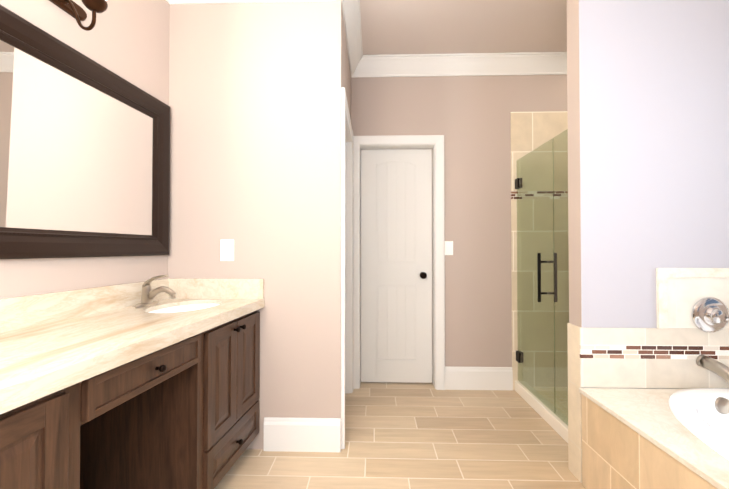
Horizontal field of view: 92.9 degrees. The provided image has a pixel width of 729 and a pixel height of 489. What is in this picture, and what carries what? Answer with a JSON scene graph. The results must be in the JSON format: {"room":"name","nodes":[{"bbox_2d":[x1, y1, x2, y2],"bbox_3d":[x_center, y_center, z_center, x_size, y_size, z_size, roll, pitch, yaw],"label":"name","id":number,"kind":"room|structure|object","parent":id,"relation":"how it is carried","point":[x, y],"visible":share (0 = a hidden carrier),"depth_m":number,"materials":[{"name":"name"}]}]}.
{"room":"bathroom","nodes":[
{"label":"bathroom","id":0,"kind":"room"},
{"bbox_2d":[0,0,169,298],"bbox_3d":[-1.454,-0.212,0.119,0.120,2.750,4.052,0,-1,7],"label":"wall","id":1,"kind":"structure","parent":0,"point":[128,40],"depth_m":1.64,"materials":[{"name":"beige paint"}]},
{"bbox_2d":[49,0,107,30],"bbox_3d":[-1.146,-0.994,1.108,0.247,0.257,0.780,0,-1,7],"label":"sconce","id":2,"kind":"object","parent":1,"relation":"attached to","point":[73,9],"visible":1,"depth_m":1.39,"materials":[{"name":"brown metal"}]},
{"bbox_2d":[0,4,170,258],"bbox_3d":[-1.256,-0.384,1.082,0.033,0.865,1.886,0,-1,7],"label":"mirror","id":3,"kind":"object","parent":1,"relation":"attached to","point":[84,156],"visible":1,"depth_m":1.45,"materials":[{"name":"black mirror"}]},
{"bbox_2d":[168,1,341,449],"bbox_3d":[-0.706,-0.186,2.071,1.141,2.750,0.079,0,-1,2],"label":"wall","id":4,"kind":"structure","parent":0,"point":[255,127],"depth_m":2.03,"materials":[{"name":"beige paint"}]},
{"bbox_2d":[166,0,185,4],"bbox_3d":[-1.343,-1.518,0.214,0.454,0.134,3.704,0,-1,2],"label":"crown molding","id":5,"kind":"structure","parent":4,"relation":"attached to","point":[170,2],"depth_m":2.05,"materials":[{"name":"white"}]},
{"bbox_2d":[220,240,233,260],"bbox_3d":[-0.803,0.034,2.026,0.078,0.124,0.011,0,-1,2],"label":"electrical outlet plate","id":6,"kind":"object","parent":4,"relation":"attached to","point":[226,250],"visible":1,"depth_m":2.02,"materials":[{"name":"white plastic"}]},
{"bbox_2d":[186,0,359,7],"bbox_3d":[-0.539,-1.494,1.993,1.004,0.134,0.102,0,-1,2],"label":"crown molding","id":7,"kind":"structure","parent":4,"relation":"attached to","point":[345,3],"depth_m":2.04,"materials":[{"name":"white"}]},
{"bbox_2d":[264,417,340,451],"bbox_3d":[-0.358,1.095,1.996,0.443,0.186,0.016,0,-1,2],"label":"baseboard","id":8,"kind":"structure","parent":4,"relation":"attached to","point":[302,434],"depth_m":1.99,"materials":[{"name":"white wood"}]},
{"bbox_2d":[342,12,350,118],"bbox_3d":[-0.168,-0.180,2.509,0.090,2.750,0.827,0,-1,2],"label":"wall","id":9,"kind":"structure","parent":0,"point":[346,78],"depth_m":2.34,"materials":[{"name":"beige paint"}]},
{"bbox_2d":[341,87,353,448],"bbox_3d":[-0.158,0.137,2.458,0.111,2.115,0.858,0,-1,2],"label":"door frame","id":10,"kind":"structure","parent":9,"relation":"attached to","point":[347,222],"depth_m":2.80,"materials":[{"name":"white wood"}]},
{"bbox_2d":[342,8,365,75],"bbox_3d":[-0.075,-1.488,2.437,0.102,0.134,0.780,0,-1,2],"label":"crown molding","id":11,"kind":"structure","parent":9,"relation":"attached to","point":[351,16],"depth_m":2.52,"materials":[{"name":"white"}]},
{"bbox_2d":[214,382,585,488],"bbox_3d":[0.269,1.202,0.766,4.440,0.060,5.450,0,-1,2],"label":"floor","id":12,"kind":"structure","parent":0,"point":[413,436],"depth_m":1.99,"materials":[{"name":"beige tile"}]},
{"bbox_2d":[0,275,264,488],"bbox_3d":[-1.031,0.656,0.654,0.580,1.032,2.807,0,-1,7],"label":"bathroom vanity","id":13,"kind":"object","parent":12,"relation":"on","point":[152,383],"visible":1,"depth_m":1.45,"materials":[{"name":"brown wood"}]},
{"bbox_2d":[0,278,264,413],"bbox_3d":[-1.035,0.321,0.659,0.834,0.282,2.741,0,-1,2],"label":"countertop","id":14,"kind":"structure","parent":13,"relation":"on","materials":[{"name":"stone"}]},
{"bbox_2d":[134,275,175,307],"bbox_3d":[-1.045,0.232,1.761,0.176,0.156,0.150,0,-1,2],"label":"faucet","id":15,"kind":"object","parent":14,"relation":"on","point":[147,294],"depth_m":1.75,"materials":[{"name":"silver metal"}]},
{"bbox_2d":[515,131,568,442],"bbox_3d":[1.251,0.246,2.358,0.131,1.895,1.018,0,-1,2],"label":"glass shower door","id":16,"kind":"structure","parent":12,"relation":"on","point":[552,416],"depth_m":2.39,"materials":[{"name":"clear glass"}]},
{"bbox_2d":[533,387,567,417],"bbox_3d":[1.856,1.178,2.329,1.096,0.030,1.020,0,-1,2],"label":"pan","id":17,"kind":"object","parent":12,"relation":"on","point":[558,401],"depth_m":2.66,"materials":[{"name":"tile"}]},
{"bbox_2d":[579,388,728,488],"bbox_3d":[1.696,0.922,0.580,1.331,0.495,2.234,0,-1,2],"label":"bathtub","id":18,"kind":"object","parent":12,"relation":"on","point":[655,438],"visible":0.98,"depth_m":1.42,"materials":[{"name":"tile"}]},
{"bbox_2d":[351,75,566,366],"bbox_3d":[1.175,-0.174,2.955,2.750,2.750,0.140,0,-1,2],"label":"wall","id":19,"kind":"structure","parent":0,"point":[468,118],"depth_m":2.90,"materials":[{"name":"beige paint"}]},
{"bbox_2d":[361,149,431,382],"bbox_3d":[0.277,0.181,2.987,0.618,2.020,0.106,0,-1,2],"label":"closet door","id":20,"kind":"structure","parent":19,"relation":"in","point":[396,265],"depth_m":3.01,"materials":[{"name":"white wood"}]},
{"bbox_2d":[353,135,444,389],"bbox_3d":[0.276,0.144,2.964,0.785,2.115,0.161,0,-1,2],"label":"door frame","id":21,"kind":"structure","parent":19,"relation":"attached to","point":[435,143],"depth_m":2.89,"materials":[{"name":"white wood"}]},
{"bbox_2d":[445,241,452,254],"bbox_3d":[0.703,0.030,2.890,0.072,0.116,0.011,0,-1,2],"label":"switch plate","id":22,"kind":"object","parent":19,"relation":"attached to","point":[448,247],"visible":1,"depth_m":2.89,"materials":[{"name":"white plastic"}]},
{"bbox_2d":[351,52,566,77],"bbox_3d":[1.156,-1.482,2.852,2.540,0.134,0.102,0,-1,2],"label":"crown molding","id":23,"kind":"structure","parent":19,"relation":"attached to","point":[471,64],"depth_m":2.86,"materials":[{"name":"white"}]},
{"bbox_2d":[445,366,512,389],"bbox_3d":[0.941,1.107,2.866,0.557,0.186,0.016,0,-1,2],"label":"baseboard","id":24,"kind":"structure","parent":19,"relation":"attached to","point":[456,378],"depth_m":2.86,"materials":[{"name":"white wood"}]},
{"bbox_2d":[360,0,566,54],"bbox_3d":[0.269,-1.628,0.804,4.440,0.100,5.450,0,-1,2],"label":"ceiling","id":25,"kind":"structure","parent":0,"point":[389,27],"depth_m":2.47,"materials":[{"name":"paint"}]},
{"bbox_2d":[567,0,728,388],"bbox_3d":[1.741,-0.190,1.777,1.312,2.750,0.109,0,-1,2],"label":"wall","id":26,"kind":"structure","parent":0,"point":[648,128],"depth_m":1.74,"materials":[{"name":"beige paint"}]},
{"bbox_2d":[567,268,728,482],"bbox_3d":[1.734,0.650,1.758,1.322,1.070,0.124,0,-1,2],"label":"wall tile","id":27,"kind":"structure","parent":26,"relation":"attached to","point":[671,347],"depth_m":1.71,"materials":[{"name":"tile"}]},
{"bbox_2d":[692,297,728,332],"bbox_3d":[1.720,0.346,1.677,0.217,0.176,0.060,0,-1,2],"label":"tub valve","id":28,"kind":"object","parent":27,"relation":"attached to","point":[710,314],"visible":1,"depth_m":1.69,"materials":[{"name":"silver metal"}]},
{"bbox_2d":[696,355,728,383],"bbox_3d":[1.658,0.587,1.619,0.060,0.092,0.172,0,-1,2],"label":"tub spout","id":29,"kind":"object","parent":27,"relation":"attached to","point":[714,366],"visible":1,"depth_m":1.63,"materials":[{"name":"silver metal"}]},
{"bbox_3d":[2.421,-0.207,0.485,0.120,2.750,4.730,0,-1,2],"label":"wall","id":30,"kind":"structure","parent":0,"visible":0},
{"bbox_2d":[511,111,568,389],"bbox_3d":[1.823,0.047,2.859,1.208,2.305,0.011,0,-1,2],"label":"shower wall tile","id":31,"kind":"structure","parent":30,"relation":"attached to","point":[532,131],"depth_m":2.84,"materials":[{"name":"tile"}]}
]}

